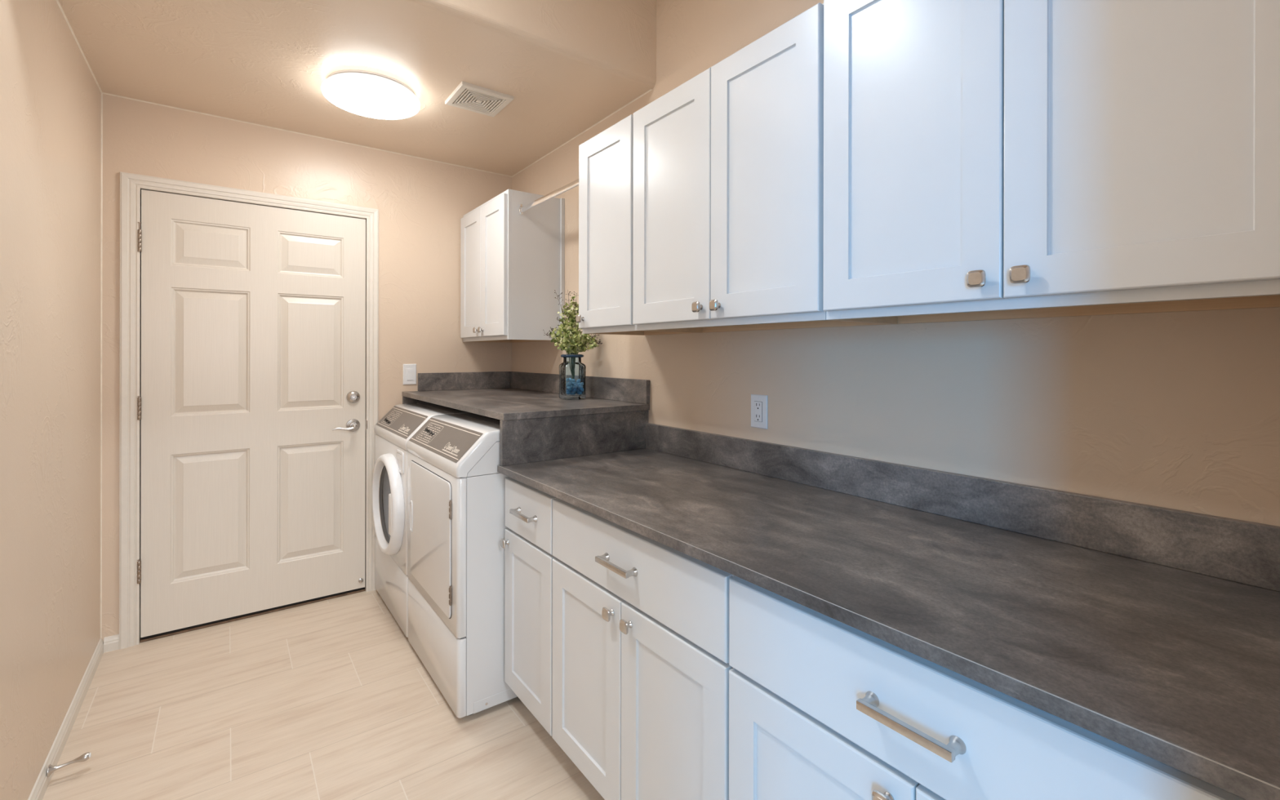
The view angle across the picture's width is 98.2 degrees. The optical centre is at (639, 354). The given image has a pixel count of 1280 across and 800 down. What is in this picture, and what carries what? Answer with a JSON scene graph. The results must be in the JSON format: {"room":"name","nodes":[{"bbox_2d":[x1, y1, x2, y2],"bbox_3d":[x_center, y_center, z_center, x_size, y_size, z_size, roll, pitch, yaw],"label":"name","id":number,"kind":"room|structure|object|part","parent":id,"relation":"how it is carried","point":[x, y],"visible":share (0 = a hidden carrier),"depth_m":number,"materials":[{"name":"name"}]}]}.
{"room":"laundry room","nodes":[
{"label":"laundry room","id":0,"kind":"room"},
{"bbox_2d":[0,0,101,799],"bbox_3d":[-1.429,-0.151,1.094,0.100,2.900,3.420,0,0,-37],"label":"wall","id":1,"kind":"structure","parent":0,"point":[51,98],"depth_m":1.68,"materials":[{"name":"beige paint"}]},
{"bbox_2d":[27,638,103,799],"bbox_3d":[-1.357,1.268,1.087,0.012,0.062,3.320,0,0,-37],"label":"baseboard","id":2,"kind":"structure","parent":1,"relation":"attached to","point":[37,793],"depth_m":1.88,"materials":[{"name":"beige paint"}]},
{"bbox_2d":[47,752,91,777],"bbox_3d":[-1.746,1.254,1.700,0.092,0.036,0.033,0,0,-37],"label":"door stop","id":3,"kind":"object","parent":1,"relation":"attached to","point":[51,769],"visible":1,"depth_m":1.70,"materials":[{"name":"silver metal"}]},
{"bbox_2d":[55,0,102,93],"bbox_3d":[-1.910,-1.139,1.832,0.004,0.004,1.460,0,0,-37],"label":"trim","id":4,"kind":"structure","parent":1,"relation":"attached to","point":[57,1],"depth_m":2.02,"materials":[{"name":"beige paint"}]},
{"bbox_2d":[101,93,511,640],"bbox_3d":[-1.615,0.079,3.024,1.903,2.439,0.100,0,0,-37],"label":"wall","id":5,"kind":"structure","parent":0,"point":[421,204],"depth_m":2.97,"materials":[{"name":"beige paint"}]},
{"bbox_2d":[100,93,102,638],"bbox_3d":[-2.346,0.046,2.416,0.004,2.376,0.004,0,0,-37],"label":"trim","id":6,"kind":"structure","parent":5,"relation":"attached to","point":[101,93],"depth_m":2.42,"materials":[{"name":"beige paint"}]},
{"bbox_2d":[103,634,119,652],"bbox_3d":[-2.317,1.266,2.434,0.052,0.062,0.012,0,0,-37],"label":"baseboard","id":7,"kind":"structure","parent":5,"relation":"attached to","point":[110,642],"depth_m":2.43,"materials":[{"name":"beige paint"}]},
{"bbox_2d":[119,171,378,648],"bbox_3d":[-1.888,0.247,2.780,1.052,2.103,0.166,0,0,-37],"label":"door","id":8,"kind":"structure","parent":5,"relation":"in","point":[249,320],"depth_m":2.71,"materials":[{"name":"beige paint"}]},
{"bbox_3d":[-1.569,0.388,2.944,0.120,0.034,0.048,0,0,-37],"label":"lever","id":9,"kind":"part","parent":8,"relation":"part of","materials":[{"name":"silver metal"}]},
{"bbox_3d":[-1.549,0.383,2.998,0.069,0.069,0.020,0,0,-37],"label":"lever handle","id":10,"kind":"part","parent":8,"relation":"part of","materials":[{"name":"silver metal"}]},
{"bbox_2d":[102,92,511,177],"bbox_3d":[-1.582,-1.139,2.982,1.903,0.004,0.004,0,0,-37],"label":"trim","id":11,"kind":"structure","parent":5,"relation":"attached to","point":[102,92],"depth_m":2.83,"materials":[{"name":"beige paint"}]},
{"bbox_2d":[403,364,416,384],"bbox_3d":[-1.318,0.113,3.176,0.072,0.118,0.010,0,0,-37],"label":"light switch","id":12,"kind":"object","parent":5,"relation":"attached to","point":[409,370],"visible":1,"depth_m":3.17,"materials":[{"name":"white plastic"}]},
{"bbox_2d":[417,371,510,391],"bbox_3d":[-1.056,0.159,3.364,0.558,0.103,0.020,0,0,-37],"label":"backsplash","id":13,"kind":"structure","parent":5,"relation":"attached to","point":[491,380],"depth_m":3.34,"materials":[{"name":"grey stone"}]},
{"bbox_2d":[42,590,604,799],"bbox_3d":[-0.532,1.330,-0.119,4.408,0.060,6.440,0,0,-37],"label":"floor","id":14,"kind":"structure","parent":0,"point":[331,699],"depth_m":1.93,"materials":[{"name":"beige tile"}]},
{"bbox_2d":[372,402,471,637],"bbox_3d":[-0.991,0.788,2.960,0.750,1.022,0.685,0,0,-37],"label":"washing machine","id":15,"kind":"object","parent":14,"relation":"on","point":[393,431],"visible":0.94,"depth_m":2.69,"materials":[{"name":"white metal"}]},
{"bbox_3d":[-1.217,0.725,2.709,0.006,0.348,0.348,0,0,-37],"label":"door glass","id":16,"kind":"part","parent":15,"relation":"part of","materials":[{"name":"grey"}]},
{"bbox_3d":[-1.232,0.725,2.698,0.048,0.482,0.482,0,0,-37],"label":"door","id":17,"kind":"part","parent":15,"relation":"part of","materials":[{"name":"white plastic"}]},
{"bbox_3d":[-1.133,0.735,2.549,0.032,0.188,0.057,0,0,-37],"label":"door handle","id":18,"kind":"part","parent":15,"relation":"part of","materials":[{"name":"white plastic"}]},
{"bbox_3d":[-1.240,0.715,2.776,0.030,0.562,0.683,0,0,-37],"label":"panel","id":19,"kind":"part","parent":15,"relation":"part of","materials":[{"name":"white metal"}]},
{"bbox_3d":[-1.240,1.138,2.777,0.028,0.276,0.683,0,0,-37],"label":"panel","id":20,"kind":"part","parent":15,"relation":"part of","materials":[{"name":"white metal"}]},
{"bbox_2d":[381,409,402,426],"bbox_3d":[-1.315,0.334,2.936,0.064,0.064,0.200,0,0,-37],"label":"print","id":21,"kind":"object","parent":15,"relation":"attached to","point":[393,415],"depth_m":2.93},
{"bbox_3d":[-1.211,0.333,2.797,0.097,0.096,0.639,0,0,-37],"label":"control panel","id":22,"kind":"part","parent":15,"relation":"part of","materials":[{"name":"grey plastic"}]},
{"bbox_2d":[406,413,517,718],"bbox_3d":[-0.564,0.789,2.418,0.711,1.022,0.685,0,0,-37],"label":"dryer","id":23,"kind":"object","parent":14,"relation":"on","point":[455,555],"visible":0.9,"depth_m":2.02,"materials":[{"name":"white metal"}]},
{"bbox_3d":[-0.989,0.700,2.398,0.004,0.140,0.033,0,0,-37],"label":"door pull","id":24,"kind":"part","parent":23,"relation":"part of","materials":[{"name":"white plastic"}]},
{"bbox_2d":[416,422,443,443],"bbox_3d":[-0.904,0.334,2.382,0.064,0.064,0.200,0,0,-37],"label":"print","id":25,"kind":"object","parent":23,"relation":"attached to","point":[430,431],"depth_m":2.38},
{"bbox_3d":[-0.844,0.708,2.211,0.005,0.490,0.550,0,0,-37],"label":"door","id":26,"kind":"part","parent":23,"relation":"part of","materials":[{"name":"white metal"}]},
{"bbox_3d":[-0.829,0.716,2.223,0.030,0.562,0.683,0,0,-37],"label":"panel","id":27,"kind":"part","parent":23,"relation":"part of","materials":[{"name":"white metal"}]},
{"bbox_3d":[-0.829,1.139,2.223,0.028,0.276,0.683,0,0,-37],"label":"panel","id":28,"kind":"part","parent":23,"relation":"part of","materials":[{"name":"white metal"}]},
{"bbox_3d":[-0.800,0.334,2.244,0.097,0.096,0.639,0,0,-37],"label":"control panel","id":29,"kind":"part","parent":23,"relation":"part of","materials":[{"name":"grey plastic"}]},
{"bbox_2d":[500,476,556,736],"bbox_3d":[-0.143,0.864,2.066,0.678,0.873,0.368,0,0,-37],"label":"base cabinet","id":30,"kind":"object","parent":14,"relation":"on","point":[527,544],"visible":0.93,"depth_m":1.87,"materials":[{"name":"white paint"}]},
{"bbox_3d":[-0.485,0.676,1.992,0.026,0.032,0.032,0,0,-37],"label":"knob","id":31,"kind":"part","parent":30,"relation":"part of","materials":[{"name":"silver metal"}]},
{"bbox_3d":[-0.394,0.539,1.863,0.034,0.022,0.149,0,0,-37],"label":"handle","id":32,"kind":"part","parent":30,"relation":"part of","materials":[{"name":"silver metal"}]},
{"bbox_3d":[-0.379,0.539,1.888,0.019,0.176,0.363,0,0,-37],"label":"drawer","id":33,"kind":"part","parent":30,"relation":"part of","materials":[{"name":"white paint"}]},
{"bbox_2d":[551,497,734,799],"bbox_3d":[0.194,0.865,1.611,0.678,0.873,0.760,0,0,-37],"label":"base cabinet","id":34,"kind":"object","parent":14,"relation":"on","point":[641,667],"visible":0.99,"depth_m":1.37,"materials":[{"name":"white paint"}]},
{"bbox_3d":[-0.156,0.917,1.587,0.019,0.558,0.374,0,0,-37],"label":"door","id":35,"kind":"part","parent":34,"relation":"part of","materials":[{"name":"white paint"}]},
{"bbox_3d":[-0.083,0.677,1.450,0.026,0.032,0.032,0,0,-37],"label":"knob","id":36,"kind":"part","parent":34,"relation":"part of","materials":[{"name":"silver metal"}]},
{"bbox_3d":[-0.064,0.540,1.419,0.034,0.022,0.149,0,0,-37],"label":"handle","id":37,"kind":"part","parent":34,"relation":"part of","materials":[{"name":"silver metal"}]},
{"bbox_3d":[-0.034,0.677,1.385,0.026,0.032,0.032,0,0,-37],"label":"knob","id":38,"kind":"part","parent":34,"relation":"part of","materials":[{"name":"silver metal"}]},
{"bbox_3d":[-0.043,0.540,1.435,0.019,0.176,0.752,0,0,-37],"label":"drawer","id":39,"kind":"part","parent":34,"relation":"part of","materials":[{"name":"white paint"}]},
{"bbox_3d":[-0.027,0.818,1.447,0.019,0.782,0.760,0,0,-37],"label":"frame","id":40,"kind":"part","parent":34,"relation":"part of","materials":[{"name":"white paint"}]},
{"bbox_3d":[0.069,0.917,1.284,0.019,0.558,0.374,0,0,-37],"label":"door","id":41,"kind":"part","parent":34,"relation":"part of","materials":[{"name":"white paint"}]},
{"bbox_2d":[728,575,1247,799],"bbox_3d":[0.648,0.865,1.000,0.678,0.873,0.760,0,0,-37],"label":"base cabinet","id":42,"kind":"object","parent":14,"relation":"on","point":[822,707],"visible":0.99,"depth_m":0.86,"materials":[{"name":"white paint"}]},
{"bbox_3d":[0.298,0.918,0.976,0.019,0.558,0.376,0,0,-37],"label":"door","id":43,"kind":"part","parent":42,"relation":"part of","materials":[{"name":"white paint"}]},
{"bbox_3d":[0.371,0.678,0.840,0.026,0.032,0.032,0,0,-37],"label":"knob","id":44,"kind":"part","parent":42,"relation":"part of","materials":[{"name":"silver metal"}]},
{"bbox_2d":[497,422,1279,799],"bbox_3d":[0.315,0.361,1.457,0.670,0.133,1.893,0,0,-37],"label":"countertop","id":45,"kind":"structure","parent":42,"relation":"on","point":[1152,631],"depth_m":1.00,"materials":[{"name":"grey stone"}]},
{"bbox_3d":[0.389,0.540,0.809,0.034,0.022,0.149,0,0,-37],"label":"handle","id":46,"kind":"part","parent":42,"relation":"part of","materials":[{"name":"silver metal"}]},
{"bbox_3d":[0.523,0.918,0.672,0.019,0.558,0.374,0,0,-37],"label":"door","id":47,"kind":"part","parent":42,"relation":"part of","materials":[{"name":"white paint"}]},
{"bbox_2d":[57,0,656,176],"bbox_3d":[-0.623,-1.389,1.691,1.903,0.500,3.420,0,0,-37],"label":"ceiling","id":48,"kind":"structure","parent":0,"point":[566,66],"depth_m":2.19,"materials":[{"name":"beige paint"}]},
{"bbox_2d":[320,70,420,119],"bbox_3d":[-1.155,-1.105,2.394,0.384,0.070,0.384,0,0,-37],"label":"ceiling light","id":49,"kind":"object","parent":48,"relation":"attached to","point":[359,92],"visible":1,"depth_m":2.31,"materials":[{"name":"white plastic"}]},
{"bbox_2d":[444,81,514,117],"bbox_3d":[-0.717,-1.132,2.472,0.230,0.014,0.230,0,0,-37],"label":"ceiling vent","id":50,"kind":"object","parent":48,"relation":"in","point":[468,96],"visible":1,"depth_m":2.45,"materials":[{"name":"beige plastic"}]},
{"bbox_2d":[401,371,649,466],"bbox_3d":[-0.656,0.254,2.770,0.664,0.293,1.450,0,0,-37],"label":"countertop","id":51,"kind":"structure","parent":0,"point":[536,424],"depth_m":2.34,"materials":[{"name":"grey stone"}]},
{"bbox_2d":[559,354,586,399],"bbox_3d":[-0.324,0.105,2.655,0.112,0.214,0.112,0,0,-23],"label":"vase","id":52,"kind":"object","parent":51,"relation":"on","point":[582,367],"visible":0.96,"depth_m":2.65,"materials":[{"name":"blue glass"}]},
{"bbox_2d":[542,289,602,378],"bbox_3d":[-0.320,-0.091,2.655,0.277,0.443,0.151,0,0,0],"label":"artificial plant","id":53,"kind":"object","parent":52,"relation":"in","point":[570,341],"visible":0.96,"depth_m":2.64,"materials":[{"name":"green plant"}]},
{"bbox_3d":[-0.323,-0.009,2.656,0.032,0.279,0.032,0,0,-37],"label":"stem","id":54,"kind":"part","parent":53,"relation":"part of","materials":[{"name":"green plastic"}]},
{"bbox_3d":[-0.236,0.320,2.204,0.664,0.164,0.023,0,0,-37],"label":"panel","id":55,"kind":"part","parent":51,"relation":"part of","materials":[{"name":"grey stone"}]},
{"bbox_2d":[511,0,1279,526],"bbox_3d":[0.179,-0.148,2.288,0.100,2.900,3.420,0,0,-37],"label":"wall","id":56,"kind":"structure","parent":0,"point":[1180,411],"depth_m":1.34,"materials":[{"name":"beige paint"}]},
{"bbox_2d":[460,189,564,342],"bbox_3d":[-0.758,-0.460,3.163,0.360,0.765,0.694,0,0,-37],"label":"upper cabinet","id":57,"kind":"object","parent":56,"relation":"attached to","point":[513,263],"visible":0.98,"depth_m":2.94,"materials":[{"name":"white paint"}]},
{"bbox_3d":[-0.975,-0.459,3.214,0.019,0.720,0.330,0,0,-37],"label":"door","id":58,"kind":"part","parent":57,"relation":"part of","materials":[{"name":"white paint"}]},
{"bbox_3d":[-0.916,-0.136,3.096,0.026,0.032,0.032,0,0,-37],"label":"knob","id":59,"kind":"part","parent":57,"relation":"part of","materials":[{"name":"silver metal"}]},
{"bbox_3d":[-0.872,-0.136,3.037,0.026,0.032,0.032,0,0,-37],"label":"knob","id":60,"kind":"part","parent":57,"relation":"part of","materials":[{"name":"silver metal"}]},
{"bbox_3d":[-0.863,-0.460,3.096,0.019,0.765,0.675,0,0,-37],"label":"frame","id":61,"kind":"part","parent":57,"relation":"part of","materials":[{"name":"white paint"}]},
{"bbox_3d":[-0.935,-0.460,3.456,0.295,0.765,0.012,0,0,-37],"label":"panel","id":62,"kind":"part","parent":57,"relation":"part of","materials":[{"name":"brown wood"}]},
{"bbox_3d":[-0.780,-0.459,2.951,0.019,0.720,0.320,0,0,-37],"label":"door","id":63,"kind":"part","parent":57,"relation":"part of","materials":[{"name":"white paint"}]},
{"bbox_3d":[-0.624,-0.449,3.274,0.012,0.745,0.651,0,0,-37],"label":"hanging rail","id":64,"kind":"part","parent":57,"relation":"part of","materials":[{"name":"brown wood"}]},
{"bbox_3d":[-0.537,-0.459,2.921,0.295,0.765,0.005,0,0,-37],"label":"panel","id":65,"kind":"part","parent":57,"relation":"part of","materials":[{"name":"white paint"}]},
{"bbox_2d":[510,371,649,404],"bbox_3d":[-0.397,0.160,2.962,0.020,0.103,1.450,0,0,-37],"label":"backsplash","id":66,"kind":"structure","parent":56,"relation":"attached to","point":[630,390],"depth_m":2.68,"materials":[{"name":"grey stone"}]},
{"bbox_2d":[511,88,652,177],"bbox_3d":[-0.386,-1.137,2.963,0.004,0.004,1.460,0,0,-37],"label":"trim","id":67,"kind":"structure","parent":56,"relation":"attached to","point":[649,91],"depth_m":2.79,"materials":[{"name":"beige paint"}]},
{"bbox_2d":[576,114,697,335],"bbox_3d":[-0.014,-0.463,2.162,0.360,0.758,0.365,0,0,-37],"label":"upper cabinet","id":68,"kind":"object","parent":56,"relation":"attached to","point":[606,160],"visible":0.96,"depth_m":2.07,"materials":[{"name":"white wood"}]},
{"bbox_2d":[519,178,578,214],"bbox_3d":[-0.394,-0.749,2.565,0.022,0.052,0.733,0,0,-37],"label":"closet rod","id":69,"kind":"object","parent":68,"relation":"attached to","point":[575,184],"visible":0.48,"depth_m":2.60,"materials":[{"name":"silver metal"}]},
{"bbox_3d":[-0.234,-0.141,2.178,0.026,0.032,0.032,0,0,-37],"label":"knob","id":70,"kind":"part","parent":68,"relation":"part of","materials":[{"name":"silver metal"}]},
{"bbox_3d":[-0.132,-0.470,2.078,0.019,0.732,0.358,0,0,-37],"label":"door","id":71,"kind":"part","parent":68,"relation":"part of","materials":[{"name":"white paint"}]},
{"bbox_3d":[-0.114,-0.463,2.088,0.019,0.758,0.365,0,0,-37],"label":"frame","id":72,"kind":"part","parent":68,"relation":"part of","materials":[{"name":"white paint"}]},
{"bbox_3d":[-0.092,-0.463,2.321,0.295,0.758,0.007,0,0,-37],"label":"panel","id":73,"kind":"part","parent":68,"relation":"part of","materials":[{"name":"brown wood"}]},
{"bbox_3d":[0.125,-0.453,2.265,0.012,0.738,0.341,0,0,-37],"label":"hanging rail","id":74,"kind":"part","parent":68,"relation":"part of","materials":[{"name":"brown wood"}]},
{"bbox_2d":[751,394,768,429],"bbox_3d":[0.405,0.194,1.892,0.008,0.114,0.072,0,0,-37],"label":"power outlet","id":75,"kind":"object","parent":56,"relation":"attached to","point":[759,403],"visible":1,"depth_m":1.88,"materials":[{"name":"white plastic"}]},
{"bbox_2d":[754,400,762,422],"bbox_3d":[0.403,0.194,1.891,0.001,0.069,0.035,0,0,-37],"label":"receptacle","id":76,"kind":"object","parent":75,"relation":"attached to","point":[757,404],"depth_m":1.89,"materials":[{"name":"white plastic"}]},
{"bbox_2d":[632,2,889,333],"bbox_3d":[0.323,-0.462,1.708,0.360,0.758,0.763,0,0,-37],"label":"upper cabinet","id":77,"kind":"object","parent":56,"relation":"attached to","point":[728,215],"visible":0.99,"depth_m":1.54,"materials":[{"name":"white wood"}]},
{"bbox_3d":[0.096,-0.470,1.772,0.019,0.732,0.382,0,0,-37],"label":"door","id":78,"kind":"part","parent":77,"relation":"part of","materials":[{"name":"white paint"}]},
{"bbox_3d":[0.125,-0.463,2.029,0.295,0.758,0.012,0,0,-37],"label":"panel","id":79,"kind":"part","parent":77,"relation":"part of","materials":[{"name":"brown wood"}]},
{"bbox_3d":[0.170,-0.140,1.633,0.026,0.032,0.032,0,0,-37],"label":"knob","id":80,"kind":"part","parent":77,"relation":"part of","materials":[{"name":"silver metal"}]},
{"bbox_3d":[0.214,-0.140,1.574,0.026,0.032,0.032,0,0,-37],"label":"knob","id":81,"kind":"part","parent":77,"relation":"part of","materials":[{"name":"silver metal"}]},
{"bbox_3d":[0.321,-0.469,1.468,0.019,0.732,0.368,0,0,-37],"label":"door","id":82,"kind":"part","parent":77,"relation":"part of","materials":[{"name":"white paint"}]},
{"bbox_3d":[0.462,-0.452,1.811,0.012,0.738,0.739,0,0,-37],"label":"hanging rail","id":83,"kind":"part","parent":77,"relation":"part of","materials":[{"name":"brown wood"}]},
{"bbox_3d":[0.573,-0.462,1.426,0.295,0.758,0.012,0,0,-37],"label":"panel","id":84,"kind":"part","parent":77,"relation":"part of","materials":[{"name":"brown wood"}]},
{"bbox_2d":[645,422,1279,591],"bbox_3d":[0.586,0.349,1.637,0.020,0.108,1.858,0,0,-37],"label":"backsplash","id":85,"kind":"structure","parent":56,"relation":"attached to","point":[1236,550],"depth_m":1.24,"materials":[{"name":"grey stone"}]},
{"bbox_2d":[822,0,1279,324],"bbox_3d":[0.778,-0.462,1.095,0.360,0.758,0.760,0,0,-37],"label":"upper cabinet","id":86,"kind":"object","parent":56,"relation":"attached to","point":[984,159],"visible":1,"depth_m":0.96,"materials":[{"name":"white paint"}]},
{"bbox_3d":[0.581,-0.462,1.415,0.295,0.758,0.012,0,0,-37],"label":"panel","id":87,"kind":"part","parent":86,"relation":"part of","materials":[{"name":"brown wood"}]},
{"bbox_3d":[0.550,-0.469,1.160,0.019,0.732,0.375,0,0,-37],"label":"door","id":88,"kind":"part","parent":86,"relation":"part of","materials":[{"name":"white paint"}]},
{"bbox_3d":[0.623,-0.139,1.023,0.026,0.032,0.032,0,0,-37],"label":"knob","id":89,"kind":"part","parent":86,"relation":"part of","materials":[{"name":"silver metal"}]},
{"bbox_3d":[0.665,-0.139,0.967,0.026,0.032,0.032,0,0,-37],"label":"knob","id":90,"kind":"part","parent":86,"relation":"part of","materials":[{"name":"silver metal"}]},
{"bbox_3d":[0.678,-0.462,1.021,0.019,0.758,0.760,0,0,-37],"label":"frame","id":91,"kind":"part","parent":86,"relation":"part of","materials":[{"name":"white paint"}]},
{"bbox_3d":[0.798,-0.108,1.111,0.282,0.012,0.736,0,0,-37],"label":"panel","id":92,"kind":"part","parent":86,"relation":"part of","materials":[{"name":"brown wood"}]},
{"bbox_3d":[0.917,-0.451,1.199,0.012,0.738,0.736,0,0,-37],"label":"hanging rail","id":93,"kind":"part","parent":86,"relation":"part of","materials":[{"name":"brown wood"}]},
{"bbox_3d":[0.775,-0.468,0.858,0.019,0.732,0.373,0,0,-37],"label":"door","id":94,"kind":"part","parent":86,"relation":"part of","materials":[{"name":"white paint"}]}
]}

